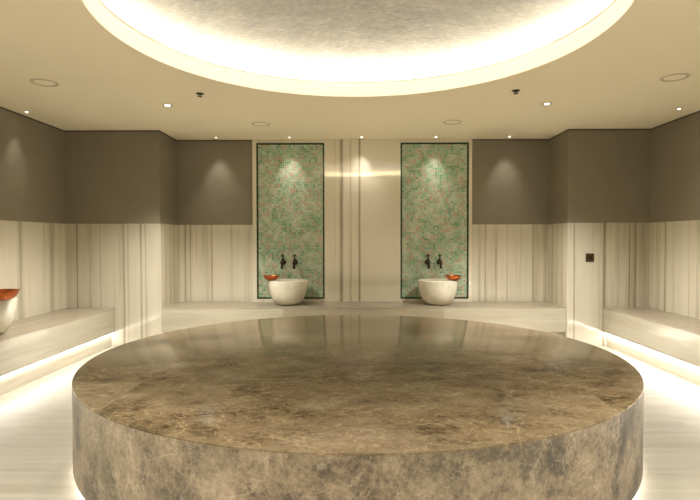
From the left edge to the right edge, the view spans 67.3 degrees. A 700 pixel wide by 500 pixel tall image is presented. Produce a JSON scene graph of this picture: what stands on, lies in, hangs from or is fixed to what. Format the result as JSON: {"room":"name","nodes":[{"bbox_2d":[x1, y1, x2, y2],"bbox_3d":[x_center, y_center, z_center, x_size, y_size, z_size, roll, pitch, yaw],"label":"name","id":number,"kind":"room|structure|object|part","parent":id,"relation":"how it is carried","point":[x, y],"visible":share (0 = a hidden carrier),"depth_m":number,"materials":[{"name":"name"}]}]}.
{"room":"spa","nodes":[
{"label":"spa","id":0,"kind":"room"},
{"bbox_2d":[0,108,66,320],"bbox_3d":[-3.653,-0.067,3.080,0.158,2.700,8.611,0,1,0],"label":"wall","id":1,"kind":"structure","parent":0,"point":[32,153],"depth_m":5.89,"materials":[{"name":"beige stone"}]},
{"bbox_2d":[0,0,699,139],"bbox_3d":[0.056,-1.702,3.021,7.583,0.560,8.611,0,1,0],"label":"ceiling","id":2,"kind":"structure","parent":0,"point":[306,69],"depth_m":4.59,"materials":[{"name":"beige paint"}]},
{"bbox_2d":[29,79,58,86],"bbox_3d":[-2.641,-1.445,4.549,0.224,0.007,0.224,0,1,0],"label":"ceiling speaker","id":3,"kind":"object","parent":2,"relation":"attached to","point":[42,82],"visible":1,"depth_m":4.54,"materials":[{"name":"beige plastic"}]},
{"bbox_2d":[33,80,55,85],"bbox_3d":[-2.641,-1.448,4.549,0.168,0.002,0.168,0,1,0],"label":"grille","id":4,"kind":"object","parent":3,"relation":"attached to","point":[38,82],"depth_m":4.54,"materials":[{"name":"beige paint"}]},
{"bbox_2d":[251,122,269,125],"bbox_3d":[-1.050,-1.482,6.198,0.224,0.007,0.224,0,1,0],"label":"ceiling speaker","id":5,"kind":"object","parent":2,"relation":"attached to","point":[253,123],"visible":1,"depth_m":6.18,"materials":[{"name":"beige plastic"}]},
{"bbox_2d":[254,123,267,125],"bbox_3d":[-1.050,-1.484,6.198,0.168,0.002,0.168,0,1,0],"label":"grille","id":6,"kind":"object","parent":5,"relation":"attached to","point":[255,124],"depth_m":6.22,"materials":[{"name":"beige paint"}]},
{"bbox_2d":[166,41,553,81],"bbox_3d":[0.048,-1.630,3.397,3.730,0.121,3.730,0,1,0],"label":"light strip","id":7,"kind":"object","parent":2,"relation":"attached to","point":[434,72],"depth_m":4.91,"materials":[{"name":"beige paint"}]},
{"bbox_2d":[443,120,461,124],"bbox_3d":[1.189,-1.484,6.113,0.224,0.007,0.224,0,1,0],"label":"ceiling speaker","id":8,"kind":"object","parent":2,"relation":"attached to","point":[449,122],"visible":1,"depth_m":6.13,"materials":[{"name":"beige plastic"}]},
{"bbox_2d":[445,121,459,123],"bbox_3d":[1.189,-1.486,6.113,0.168,0.002,0.168,0,1,0],"label":"grille","id":9,"kind":"object","parent":8,"relation":"attached to","point":[446,122],"depth_m":6.13,"materials":[{"name":"beige paint"}]},
{"bbox_2d":[659,73,690,81],"bbox_3d":[2.738,-1.452,4.433,0.224,0.007,0.224,0,1,0],"label":"ceiling speaker","id":10,"kind":"object","parent":2,"relation":"attached to","point":[679,76],"visible":1,"depth_m":4.43,"materials":[{"name":"beige plastic"}]},
{"bbox_2d":[663,75,686,80],"bbox_3d":[2.738,-1.455,4.433,0.168,0.002,0.168,0,1,0],"label":"grille","id":11,"kind":"object","parent":10,"relation":"attached to","point":[668,77],"depth_m":4.43,"materials":[{"name":"beige paint"}]},
{"bbox_2d":[0,346,699,499],"bbox_3d":[0.061,1.337,3.083,7.583,0.120,8.611,0,1,0],"label":"floor","id":12,"kind":"structure","parent":0,"point":[36,441],"depth_m":3.53,"materials":[{"name":"beige stone"}]},
{"bbox_2d":[0,308,114,395],"bbox_3d":[-3.273,1.046,2.775,0.602,0.485,7.643,0,1,0],"label":"stone bench","id":13,"kind":"object","parent":12,"relation":"on","point":[32,348],"visible":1,"depth_m":5.30,"materials":[{"name":"beige stone"}]},
{"bbox_2d":[0,297,17,333],"bbox_3d":[-3.299,0.604,4.736,0.524,0.318,0.524,0,1,0],"label":"stone basin","id":14,"kind":"object","parent":13,"relation":"on","point":[8,308],"visible":0.82,"depth_m":4.71,"materials":[{"name":"white stone"}]},
{"bbox_2d":[0,289,20,300],"bbox_3d":[-3.075,0.400,4.630,0.300,0.092,0.300,-1,2,-41],"label":"copper bowl","id":15,"kind":"object","parent":14,"relation":"on","point":[5,294],"visible":1,"depth_m":4.58,"materials":[{"name":"orange metal"}]},
{"bbox_3d":[-3.273,0.810,2.770,0.602,0.012,7.643,0,1,0],"label":"seat","id":16,"kind":"part","parent":13,"relation":"part of","materials":[{"name":"beige stone"}]},
{"bbox_2d":[72,315,643,499],"bbox_3d":[0.044,0.996,3.814,3.640,0.531,3.640,0,1,0],"label":"stone platform","id":17,"kind":"object","parent":12,"relation":"on","point":[319,407],"visible":1,"depth_m":2.52,"materials":[{"name":"brown stone"}]},
{"bbox_2d":[162,302,566,336],"bbox_3d":[0.172,0.956,6.888,5.068,0.485,0.625,0,1,0],"label":"stone bench","id":18,"kind":"object","parent":12,"relation":"on","point":[548,317],"visible":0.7,"depth_m":6.59,"materials":[{"name":"beige stone"}]},
{"bbox_2d":[268,279,307,305],"bbox_3d":[-0.814,0.555,6.919,0.524,0.318,0.524,0,1,0],"label":"stone basin","id":19,"kind":"object","parent":18,"relation":"on","point":[286,292],"visible":0.94,"depth_m":6.72,"materials":[{"name":"white stone"}]},
{"bbox_2d":[263,275,279,280],"bbox_3d":[-1.018,0.363,6.816,0.222,0.068,0.222,0,1,-17],"label":"copper bowl","id":20,"kind":"object","parent":19,"relation":"on","point":[267,277],"visible":1,"depth_m":6.75,"materials":[{"name":"orange metal"}]},
{"bbox_3d":[0.171,0.870,6.576,2.010,0.278,0.005,0,1,0],"label":"access panel","id":21,"kind":"part","parent":18,"relation":"part of","materials":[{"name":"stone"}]},
{"bbox_3d":[0.172,0.719,6.886,5.068,0.012,0.619,0,1,0],"label":"seat","id":22,"kind":"part","parent":18,"relation":"part of","materials":[{"name":"beige stone"}]},
{"bbox_3d":[0.172,0.874,6.889,5.068,0.297,0.619,0,1,0],"label":"panel","id":23,"kind":"part","parent":18,"relation":"part of","materials":[{"name":"beige stone"}]},
{"bbox_2d":[418,278,457,304],"bbox_3d":[1.153,0.551,6.905,0.524,0.318,0.524,0,1,0],"label":"stone basin","id":24,"kind":"object","parent":18,"relation":"on","point":[433,291],"visible":0.93,"depth_m":6.71,"materials":[{"name":"white stone"}]},
{"bbox_2d":[445,275,461,280],"bbox_3d":[1.332,0.360,6.780,0.222,0.068,0.222,0,1,16],"label":"copper bowl","id":25,"kind":"object","parent":24,"relation":"on","point":[449,277],"visible":1,"depth_m":6.71,"materials":[{"name":"orange metal"}]},
{"bbox_2d":[603,307,699,385],"bbox_3d":[3.409,1.036,2.729,0.564,0.485,7.643,0,1,0],"label":"stone bench","id":26,"kind":"object","parent":12,"relation":"on","point":[669,342],"visible":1,"depth_m":5.49,"materials":[{"name":"beige stone"}]},
{"bbox_3d":[3.409,0.799,2.725,0.564,0.012,7.643,0,1,0],"label":"seat","id":27,"kind":"part","parent":26,"relation":"part of","materials":[{"name":"beige stone"}]},
{"bbox_2d":[64,130,650,345],"bbox_3d":[0.086,-0.153,6.955,7.283,2.700,0.808,0,1,0],"label":"wall","id":28,"kind":"structure","parent":0,"point":[155,221],"depth_m":7.14,"materials":[{"name":"beige stone"}]},
{"bbox_2d":[256,143,324,298],"bbox_3d":[-0.813,-0.395,7.203,0.929,2.131,0.012,0,1,0],"label":"mosaic panel","id":29,"kind":"object","parent":28,"relation":"attached to","point":[289,176],"visible":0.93,"depth_m":7.20,"materials":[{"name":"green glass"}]},
{"bbox_2d":[280,254,285,268],"bbox_3d":[-0.916,0.150,7.124,0.074,0.201,0.169,0,1,0],"label":"tap","id":30,"kind":"object","parent":29,"relation":"attached to","point":[282,262],"visible":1,"depth_m":7.13,"materials":[{"name":"brown metal"}]},
{"bbox_2d":[292,254,297,268],"bbox_3d":[-0.751,0.150,7.123,0.074,0.201,0.169,0,1,0],"label":"tap","id":31,"kind":"object","parent":29,"relation":"attached to","point":[294,262],"visible":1,"depth_m":7.13,"materials":[{"name":"brown metal"}]},
{"bbox_2d":[0,106,699,140],"bbox_3d":[0.057,-1.414,3.027,7.283,0.016,8.311,0,1,0],"label":"trim","id":32,"kind":"structure","parent":28,"relation":"attached to","point":[0,106],"depth_m":6.55,"materials":[{"name":"brown paint"}]},
{"bbox_2d":[400,142,468,298],"bbox_3d":[1.154,-0.398,7.189,0.931,2.131,0.012,0,1,0],"label":"mosaic panel","id":33,"kind":"object","parent":28,"relation":"attached to","point":[434,177],"visible":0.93,"depth_m":7.18,"materials":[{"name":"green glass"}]},
{"bbox_2d":[425,254,430,268],"bbox_3d":[1.059,0.147,7.111,0.074,0.201,0.169,0,1,0],"label":"tap","id":34,"kind":"object","parent":33,"relation":"attached to","point":[427,262],"visible":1,"depth_m":7.12,"materials":[{"name":"brown metal"}]},
{"bbox_2d":[436,254,441,268],"bbox_3d":[1.219,0.147,7.110,0.074,0.201,0.169,0,1,0],"label":"tap","id":35,"kind":"object","parent":33,"relation":"attached to","point":[439,261],"visible":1,"depth_m":7.12,"materials":[{"name":"brown metal"}]},
{"bbox_2d":[586,254,593,261],"bbox_3d":[2.980,0.096,6.528,0.104,0.104,0.015,0,1,0],"label":"wall socket","id":36,"kind":"object","parent":28,"relation":"attached to","point":[589,257],"visible":1,"depth_m":6.53,"materials":[{"name":"brown metal"}]},
{"bbox_2d":[649,112,699,318],"bbox_3d":[3.772,-0.079,3.029,0.158,2.700,8.611,0,1,0],"label":"wall","id":37,"kind":"structure","parent":0,"point":[674,241],"depth_m":6.00,"materials":[{"name":"beige stone"}]}
]}

